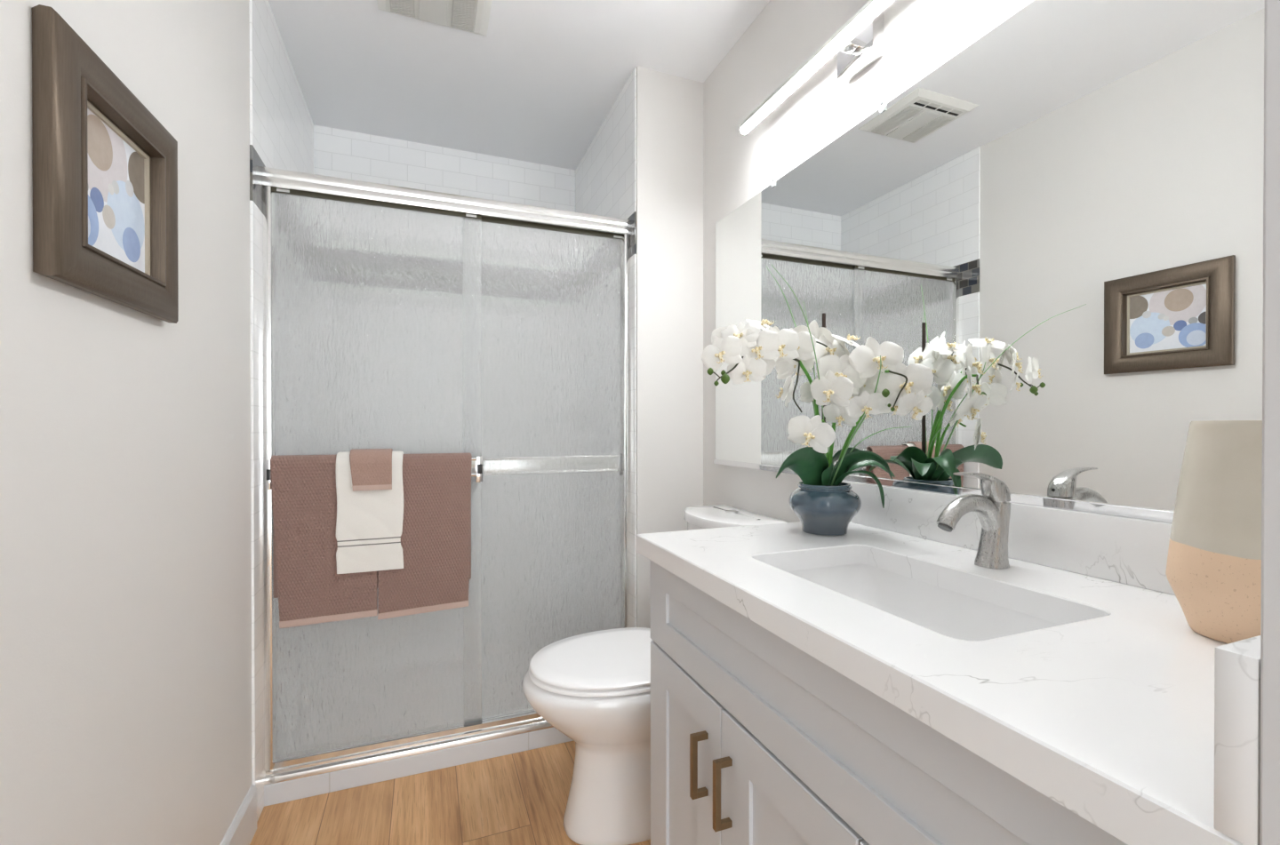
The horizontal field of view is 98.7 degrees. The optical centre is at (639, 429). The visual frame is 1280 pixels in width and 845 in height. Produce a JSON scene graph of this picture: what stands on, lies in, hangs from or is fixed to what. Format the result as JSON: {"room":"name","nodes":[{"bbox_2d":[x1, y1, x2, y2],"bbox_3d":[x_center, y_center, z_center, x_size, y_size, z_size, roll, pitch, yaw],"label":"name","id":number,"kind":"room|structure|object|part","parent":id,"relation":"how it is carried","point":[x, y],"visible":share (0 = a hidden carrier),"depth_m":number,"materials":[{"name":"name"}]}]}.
{"room":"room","nodes":[
{"label":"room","id":0,"kind":"room"},
{"bbox_2d":[0,0,314,844],"bbox_3d":[-1.009,-0.095,1.121,0.167,2.440,2.863,0,0,-21],"label":"wall","id":1,"kind":"structure","parent":0,"point":[125,518],"depth_m":1.00,"materials":[{"name":"paint"}]},
{"bbox_2d":[32,4,178,323],"bbox_3d":[-0.840,-0.380,0.889,0.032,0.353,0.358,0,0,-20],"label":"picture frame","id":2,"kind":"object","parent":1,"relation":"attached to","point":[105,168],"visible":1,"depth_m":0.83,"materials":[{"name":"brown wood"}]},
{"bbox_2d":[87,108,144,272],"bbox_3d":[-0.853,-0.380,0.884,0.003,0.221,0.225,0,0,-20],"label":"art print","id":3,"kind":"object","parent":2,"relation":"attached to","point":[116,156],"depth_m":0.90},
{"bbox_2d":[219,784,256,844],"bbox_3d":[-0.770,1.064,0.673,0.013,0.126,1.841,0,0,-20],"label":"baseboard","id":4,"kind":"structure","parent":1,"relation":"attached to","point":[242,830],"depth_m":1.45,"materials":[{"name":"paint"}]},
{"bbox_2d":[264,727,573,807],"bbox_3d":[-0.588,1.089,1.874,1.172,0.063,0.071,0,0,-21],"label":"shower curb","id":5,"kind":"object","parent":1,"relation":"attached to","point":[321,784],"depth_m":1.77,"materials":[{"name":"tile"}]},
{"bbox_2d":[313,124,575,212],"bbox_3d":[-0.892,-0.103,2.649,1.174,2.440,0.100,0,0,-21],"label":"wall","id":6,"kind":"structure","parent":0,"point":[338,153],"depth_m":2.57,"materials":[{"name":"white tile"}]},
{"bbox_2d":[249,741,650,844],"bbox_3d":[0.135,1.154,0.348,1.900,0.050,3.339,0,0,-21],"label":"floor","id":7,"kind":"structure","parent":0,"point":[521,798],"depth_m":1.62,"materials":[{"name":"brown wood"}]},
{"bbox_2d":[521,504,786,844],"bbox_3d":[0.022,0.691,1.619,0.730,0.861,0.398,0,0,-21],"label":"toilet","id":8,"kind":"object","parent":7,"relation":"on","point":[594,688],"visible":0.59,"depth_m":1.49,"materials":[{"name":"white ceramic"}]},
{"bbox_3d":[0.003,0.901,1.613,0.689,0.442,0.398,0,0,-21],"label":"bowl","id":9,"kind":"part","parent":8,"relation":"part of","materials":[{"name":"white ceramic"}]},
{"bbox_3d":[-0.079,0.670,1.580,0.476,0.013,0.386,0,0,-21],"label":"seat","id":10,"kind":"part","parent":8,"relation":"part of","materials":[{"name":"white plastic"}]},
{"bbox_3d":[-0.077,0.652,1.581,0.474,0.015,0.385,0,0,-21],"label":"lid","id":11,"kind":"part","parent":8,"relation":"part of","materials":[{"name":"white plastic"}]},
{"bbox_3d":[0.265,0.487,1.713,0.192,0.380,0.368,0,0,-21],"label":"tank","id":12,"kind":"part","parent":8,"relation":"part of","materials":[{"name":"white ceramic"}]},
{"bbox_3d":[0.265,0.280,1.712,0.208,0.032,0.384,0,0,-21],"label":"tank lid","id":13,"kind":"part","parent":8,"relation":"part of","materials":[{"name":"white ceramic"}]},
{"bbox_2d":[650,560,1127,844],"bbox_3d":[0.423,0.698,0.851,0.565,0.856,0.916,0,0,-21],"label":"vanity cabinet","id":14,"kind":"object","parent":7,"relation":"on","point":[756,740],"visible":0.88,"depth_m":0.73,"materials":[{"name":"paint"}]},
{"bbox_3d":[0.086,0.739,1.048,0.020,0.562,0.302,0,0,-21],"label":"cabinet door","id":15,"kind":"part","parent":14,"relation":"part of","materials":[{"name":"paint"}]},
{"bbox_3d":[0.101,0.576,0.941,0.030,0.108,0.010,0,0,-21],"label":"pull handle","id":16,"kind":"part","parent":14,"relation":"part of","materials":[{"name":"gold metal"}]},
{"bbox_3d":[0.130,0.576,0.867,0.030,0.108,0.010,0,0,-21],"label":"pull handle","id":17,"kind":"part","parent":14,"relation":"part of","materials":[{"name":"gold metal"}]},
{"bbox_3d":[0.198,0.741,0.763,0.020,0.562,0.304,0,0,-21],"label":"cabinet door","id":18,"kind":"part","parent":14,"relation":"part of","materials":[{"name":"paint"}]},
{"bbox_3d":[0.309,0.742,0.478,0.020,0.562,0.301,0,0,-21],"label":"cabinet door","id":19,"kind":"part","parent":14,"relation":"part of","materials":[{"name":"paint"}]},
{"bbox_2d":[635,480,1260,844],"bbox_3d":[0.427,0.197,0.852,0.562,0.145,0.962,0,0,-21],"label":"countertop","id":20,"kind":"structure","parent":14,"relation":"on","point":[1144,725],"depth_m":0.57,"materials":[{"name":"white stone"}]},
{"bbox_2d":[700,264,933,535],"bbox_3d":[0.323,-0.070,1.167,0.444,0.599,0.340,0,0,-21],"label":"potted orchid","id":21,"kind":"object","parent":20,"relation":"on","point":[853,384],"visible":1,"depth_m":1.13,"materials":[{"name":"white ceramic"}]},
{"bbox_3d":[0.157,-0.151,1.067,0.088,0.069,0.007,-20,-12,28],"label":"flower","id":22,"kind":"part","parent":21,"relation":"part of","materials":[{"name":"white plant"}]},
{"bbox_3d":[0.185,-0.181,1.125,0.082,0.061,0.008,15,11,7],"label":"flower","id":23,"kind":"part","parent":21,"relation":"part of","materials":[{"name":"white plant"}]},
{"bbox_3d":[0.201,-0.190,1.106,0.084,0.062,0.008,0,-20,28],"label":"flower","id":24,"kind":"part","parent":21,"relation":"part of","materials":[{"name":"white plant"}]},
{"bbox_3d":[0.212,-0.118,1.091,0.079,0.058,0.007,-3,17,16],"label":"flower","id":25,"kind":"part","parent":21,"relation":"part of","materials":[{"name":"white plant"}]},
{"bbox_3d":[0.248,-0.216,1.143,0.064,0.008,0.086,32,24,23],"label":"flower","id":26,"kind":"part","parent":21,"relation":"part of","materials":[{"name":"white plant"}]},
{"bbox_3d":[0.230,-0.165,1.089,0.095,0.074,0.009,-19,-2,16],"label":"flower","id":27,"kind":"part","parent":21,"relation":"part of","materials":[{"name":"white plant"}]},
{"bbox_3d":[0.238,-0.138,1.126,0.083,0.065,0.008,20,4,28],"label":"flower","id":28,"kind":"part","parent":21,"relation":"part of","materials":[{"name":"white plant"}]},
{"bbox_3d":[0.281,-0.174,1.130,0.098,0.078,0.008,-16,1,-4],"label":"flower","id":29,"kind":"part","parent":21,"relation":"part of","materials":[{"name":"white plant"}]},
{"bbox_3d":[0.305,-0.082,1.127,0.007,0.067,0.085,20,-8,28],"label":"flower","id":30,"kind":"part","parent":21,"relation":"part of","materials":[{"name":"white plant"}]},
{"bbox_3d":[0.351,-0.126,1.252,0.083,0.510,0.102,0,0,-21],"label":"grass blade","id":31,"kind":"part","parent":21,"relation":"part of","materials":[{"name":"green plant"}]},
{"bbox_3d":[0.339,-0.146,1.206,0.092,0.068,0.008,-7,-10,36],"label":"flower","id":32,"kind":"part","parent":21,"relation":"part of","materials":[{"name":"white plant"}]},
{"bbox_3d":[0.323,-0.179,1.162,0.094,0.070,0.009,-3,9,11],"label":"flower","id":33,"kind":"part","parent":21,"relation":"part of","materials":[{"name":"white plant"}]},
{"bbox_3d":[0.319,-0.078,1.084,0.270,0.416,0.184,0,0,-21],"label":"grass blade","id":34,"kind":"part","parent":21,"relation":"part of","materials":[{"name":"green plant"}]},
{"bbox_3d":[0.371,-0.007,1.190,0.084,0.278,0.010,0,0,-37],"label":"stem","id":35,"kind":"part","parent":21,"relation":"part of","materials":[{"name":"green plant"}]},
{"bbox_3d":[0.391,-0.081,1.240,0.045,0.420,0.007,0,0,33],"label":"grass blade","id":36,"kind":"part","parent":21,"relation":"part of","materials":[{"name":"green plant"}]},
{"bbox_3d":[0.354,0.005,1.134,0.098,0.073,0.009,20,16,19],"label":"flower","id":37,"kind":"part","parent":21,"relation":"part of","materials":[{"name":"white plant"}]},
{"bbox_3d":[0.380,-0.203,1.217,0.101,0.079,0.009,15,31,36],"label":"flower","id":38,"kind":"part","parent":21,"relation":"part of","materials":[{"name":"white plant"}]},
{"bbox_3d":[0.388,-0.082,1.206,0.075,0.056,0.007,12,8,4],"label":"flower","id":39,"kind":"part","parent":21,"relation":"part of","materials":[{"name":"white plant"}]},
{"bbox_3d":[0.411,0.175,1.224,0.154,0.108,0.154,0,0,-21],"label":"pot","id":40,"kind":"part","parent":21,"relation":"part of","materials":[{"name":"blue ceramic"}]},
{"bbox_3d":[0.393,0.056,1.184,0.013,0.153,0.079,0,0,40],"label":"stem","id":41,"kind":"part","parent":21,"relation":"part of","materials":[{"name":"green plant"}]},
{"bbox_3d":[0.404,-0.173,1.186,0.098,0.078,0.008,5,-25,-13],"label":"flower","id":42,"kind":"part","parent":21,"relation":"part of","materials":[{"name":"white plant"}]},
{"bbox_3d":[0.391,-0.084,1.123,0.095,0.074,0.009,5,9,44],"label":"flower","id":43,"kind":"part","parent":21,"relation":"part of","materials":[{"name":"white plant"}]},
{"bbox_3d":[0.421,-0.007,1.198,0.018,0.279,0.063,0,0,4],"label":"stem","id":44,"kind":"part","parent":21,"relation":"part of","materials":[{"name":"green plant"}]},
{"bbox_3d":[0.423,-0.175,1.230,0.009,0.075,0.101,-22,7,-26],"label":"flower","id":45,"kind":"part","parent":21,"relation":"part of","materials":[{"name":"white plant"}]},
{"bbox_3d":[0.422,-0.031,1.155,0.075,0.055,0.007,12,44,22],"label":"flower","id":46,"kind":"part","parent":21,"relation":"part of","materials":[{"name":"white plant"}]},
{"bbox_3d":[0.419,-0.118,1.145,0.105,0.077,0.010,19,6,16],"label":"flower","id":47,"kind":"part","parent":21,"relation":"part of","materials":[{"name":"white plant"}]},
{"bbox_3d":[0.437,-0.189,1.170,0.088,0.007,0.069,4,26,-41],"label":"flower","id":48,"kind":"part","parent":21,"relation":"part of","materials":[{"name":"white plant"}]},
{"bbox_3d":[0.452,-0.140,1.194,0.008,0.079,0.101,-13,9,-15],"label":"flower","id":49,"kind":"part","parent":21,"relation":"part of","materials":[{"name":"white plant"}]},
{"bbox_3d":[0.452,-0.070,1.175,0.096,0.072,0.009,-4,8,10],"label":"flower","id":50,"kind":"part","parent":21,"relation":"part of","materials":[{"name":"white plant"}]},
{"bbox_3d":[0.455,-0.008,1.154,0.017,0.276,0.145,0,0,-22],"label":"grass blade","id":51,"kind":"part","parent":21,"relation":"part of","materials":[{"name":"green plant"}]},
{"bbox_3d":[0.459,-0.050,1.121,0.083,0.062,0.008,-13,30,12],"label":"flower","id":52,"kind":"part","parent":21,"relation":"part of","materials":[{"name":"white plant"}]},
{"bbox_3d":[0.470,0.007,1.165,0.025,0.253,0.151,0,0,-28],"label":"stem","id":53,"kind":"part","parent":21,"relation":"part of","materials":[{"name":"green plant"}]},
{"bbox_3d":[0.471,-0.098,1.153,0.008,0.067,0.091,-8,3,-34],"label":"flower","id":54,"kind":"part","parent":21,"relation":"part of","materials":[{"name":"white plant"}]},
{"bbox_3d":[0.479,-0.147,1.112,0.108,0.085,0.010,-8,-9,5],"label":"flower","id":55,"kind":"part","parent":21,"relation":"part of","materials":[{"name":"white plant"}]},
{"bbox_3d":[0.497,0.062,1.177,0.154,0.136,0.004,0,0,37],"label":"grass blade","id":56,"kind":"part","parent":21,"relation":"part of","materials":[{"name":"green plant"}]},
{"bbox_3d":[0.514,-0.052,1.109,0.072,0.057,0.006,-6,41,17],"label":"flower","id":57,"kind":"part","parent":21,"relation":"part of","materials":[{"name":"white plant"}]},
{"bbox_3d":[0.527,-0.093,1.099,0.112,0.083,0.010,-15,-5,16],"label":"flower","id":58,"kind":"part","parent":21,"relation":"part of","materials":[{"name":"white plant"}]},
{"bbox_3d":[0.547,-0.048,1.090,0.084,0.062,0.008,11,29,-21],"label":"flower","id":59,"kind":"part","parent":21,"relation":"part of","materials":[{"name":"white plant"}]},
{"bbox_2d":[786,563,1061,641],"bbox_3d":[0.399,0.334,0.848,0.307,0.130,0.474,0,0,-21],"label":"undermount sink","id":60,"kind":"object","parent":20,"relation":"in","point":[947,612],"visible":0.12,"depth_m":0.96,"materials":[{"name":"white ceramic"}]},
{"bbox_2d":[936,472,1011,569],"bbox_3d":[0.553,0.151,0.911,0.152,0.159,0.047,0,0,-21],"label":"faucet","id":61,"kind":"object","parent":20,"relation":"on","point":[992,508],"visible":1,"depth_m":0.91,"materials":[{"name":"silver metal"}]},
{"bbox_3d":[0.551,0.152,0.910,0.147,0.089,0.033,0,0,-21],"label":"spout","id":62,"kind":"part","parent":61,"relation":"part of","materials":[{"name":"silver metal"}]},
{"bbox_3d":[0.572,0.096,0.918,0.110,0.050,0.036,0,0,-21],"label":"lever handle","id":63,"kind":"part","parent":61,"relation":"part of","materials":[{"name":"silver metal"}]},
{"bbox_2d":[1165,420,1262,643],"bbox_3d":[0.672,0.111,0.609,0.128,0.241,0.128,0,0,-21],"label":"vase","id":64,"kind":"object","parent":20,"relation":"on","point":[1213,571],"visible":0.84,"depth_m":0.59,"materials":[{"name":"beige ceramic"}]},
{"bbox_2d":[267,0,769,169],"bbox_3d":[-0.057,-1.344,0.826,1.900,0.060,4.093,0,0,-21],"label":"ceiling","id":65,"kind":"structure","parent":0,"point":[545,76],"depth_m":1.98,"materials":[{"name":"paint"}]},
{"bbox_2d":[377,0,492,36],"bbox_3d":[-0.610,-1.306,1.634,0.328,0.022,0.318,0,0,-21],"label":"exhaust fan","id":66,"kind":"object","parent":65,"relation":"attached to","point":[472,16],"visible":1,"depth_m":1.71,"materials":[{"name":"plastic"}]},
{"bbox_2d":[389,0,415,17],"bbox_3d":[-0.706,-1.299,1.624,0.070,0.006,0.208,0,0,-21],"label":"grille","id":67,"kind":"object","parent":66,"relation":"attached to","point":[404,7],"depth_m":1.69,"materials":[{"name":"plastic"}]},
{"bbox_2d":[450,0,478,31],"bbox_3d":[-0.539,-1.299,1.689,0.072,0.006,0.208,0,0,-21],"label":"grille","id":68,"kind":"object","parent":66,"relation":"attached to","point":[464,13],"depth_m":1.72,"materials":[{"name":"plastic"}]},
{"bbox_2d":[575,66,703,628],"bbox_3d":[-0.017,-0.103,2.522,0.377,2.440,0.972,0,0,-21],"label":"wall","id":69,"kind":"structure","parent":0,"point":[669,108],"depth_m":2.05,"materials":[{"name":"paint"}]},
{"bbox_2d":[262,167,630,785],"bbox_3d":[-0.581,0.136,1.853,1.162,1.842,0.094,0,0,-21],"label":"sliding shower door","id":70,"kind":"structure","parent":69,"relation":"attached to","point":[407,320],"depth_m":1.84,"materials":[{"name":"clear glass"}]},
{"bbox_2d":[269,454,377,628],"bbox_3d":[-0.951,0.329,1.665,0.283,0.504,0.053,0,0,-21],"label":"bath towel","id":71,"kind":"object","parent":70,"relation":"hanging from","point":[308,588],"visible":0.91,"depth_m":1.63,"materials":[{"name":"fabric"}]},
{"bbox_2d":[336,450,403,574],"bbox_3d":[-0.836,0.253,1.709,0.188,0.366,0.066,0,0,-21],"label":"hand towel","id":72,"kind":"object","parent":70,"relation":"hanging from","point":[369,524],"visible":0.86,"depth_m":1.68,"materials":[{"name":"white fabric"}]},
{"bbox_2d":[349,448,392,491],"bbox_3d":[-0.833,0.124,1.707,0.118,0.124,0.086,0,0,-21],"label":"washcloth","id":73,"kind":"object","parent":72,"relation":"on","point":[371,469],"visible":0.98,"depth_m":1.67,"materials":[{"name":"fabric"}]},
{"bbox_3d":[-0.826,-0.723,1.764,0.611,0.016,0.013,0,0,-21],"label":"rail","id":74,"kind":"part","parent":70,"relation":"part of","materials":[{"name":"silver metal"}]},
{"bbox_3d":[-0.826,0.137,1.769,0.611,1.738,0.005,0,0,-21],"label":"glass panel","id":75,"kind":"part","parent":70,"relation":"part of","materials":[{"name":"white"}]},
{"bbox_2d":[377,452,471,619],"bbox_3d":[-0.688,0.333,1.768,0.278,0.511,0.052,0,0,-21],"label":"bath towel","id":76,"kind":"object","parent":70,"relation":"hanging from","point":[436,574],"visible":0.91,"depth_m":1.75,"materials":[{"name":"fabric"}]},
{"bbox_3d":[-0.587,-0.755,1.864,1.162,0.060,0.054,0,0,-21],"label":"header rail","id":77,"kind":"part","parent":70,"relation":"part of","materials":[{"name":"silver metal"}]},
{"bbox_3d":[-0.329,0.136,1.979,0.588,1.738,0.005,0,0,-21],"label":"glass panel","id":78,"kind":"part","parent":70,"relation":"part of","materials":[{"name":"white"}]},
{"bbox_3d":[-0.329,-0.724,1.974,0.588,0.016,0.013,0,0,-21],"label":"rail","id":79,"kind":"part","parent":70,"relation":"part of","materials":[{"name":"silver metal"}]},
{"bbox_2d":[703,0,1033,522],"bbox_3d":[0.621,-0.096,1.267,0.100,2.440,1.850,0,0,-21],"label":"wall","id":80,"kind":"structure","parent":0,"point":[921,36],"depth_m":1.64,"materials":[{"name":"paint"}]},
{"bbox_2d":[740,0,895,134],"bbox_3d":[0.491,-0.913,1.304,0.110,0.097,0.774,0,0,-21],"label":"vanity light","id":81,"kind":"object","parent":80,"relation":"attached to","point":[859,44],"visible":1,"depth_m":1.30,"materials":[{"name":"silver metal"}]},
{"bbox_3d":[0.490,-0.913,1.303,0.046,0.018,0.031,0,0,-21],"label":"support arm","id":82,"kind":"part","parent":81,"relation":"part of","materials":[{"name":"metal"}]},
{"bbox_2d":[713,0,1264,523],"bbox_3d":[0.566,-0.315,1.253,0.011,0.890,1.603,0,0,-21],"label":"wall mirror","id":83,"kind":"object","parent":80,"relation":"attached to","point":[1060,221],"visible":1,"depth_m":0.94,"materials":[{"name":"silver mirror"}]},
{"bbox_2d":[841,480,1175,595],"bbox_3d":[0.677,0.181,0.960,0.020,0.098,0.942,0,0,-21],"label":"backsplash","id":84,"kind":"structure","parent":80,"relation":"attached to","point":[1124,550],"depth_m":0.91,"materials":[{"name":"white stone"}]},
{"bbox_3d":[0.645,-0.091,0.350,0.562,2.440,0.126,0,0,-21],"label":"wall","id":85,"kind":"structure","parent":0,"visible":0},
{"bbox_2d":[1259,0,1279,844],"bbox_3d":[0.375,-0.091,0.241,0.020,2.440,0.137,0,0,-21],"label":"trim","id":86,"kind":"structure","parent":85,"relation":"attached to","point":[1269,774],"depth_m":0.30,"materials":[{"name":"paint"}]}
]}

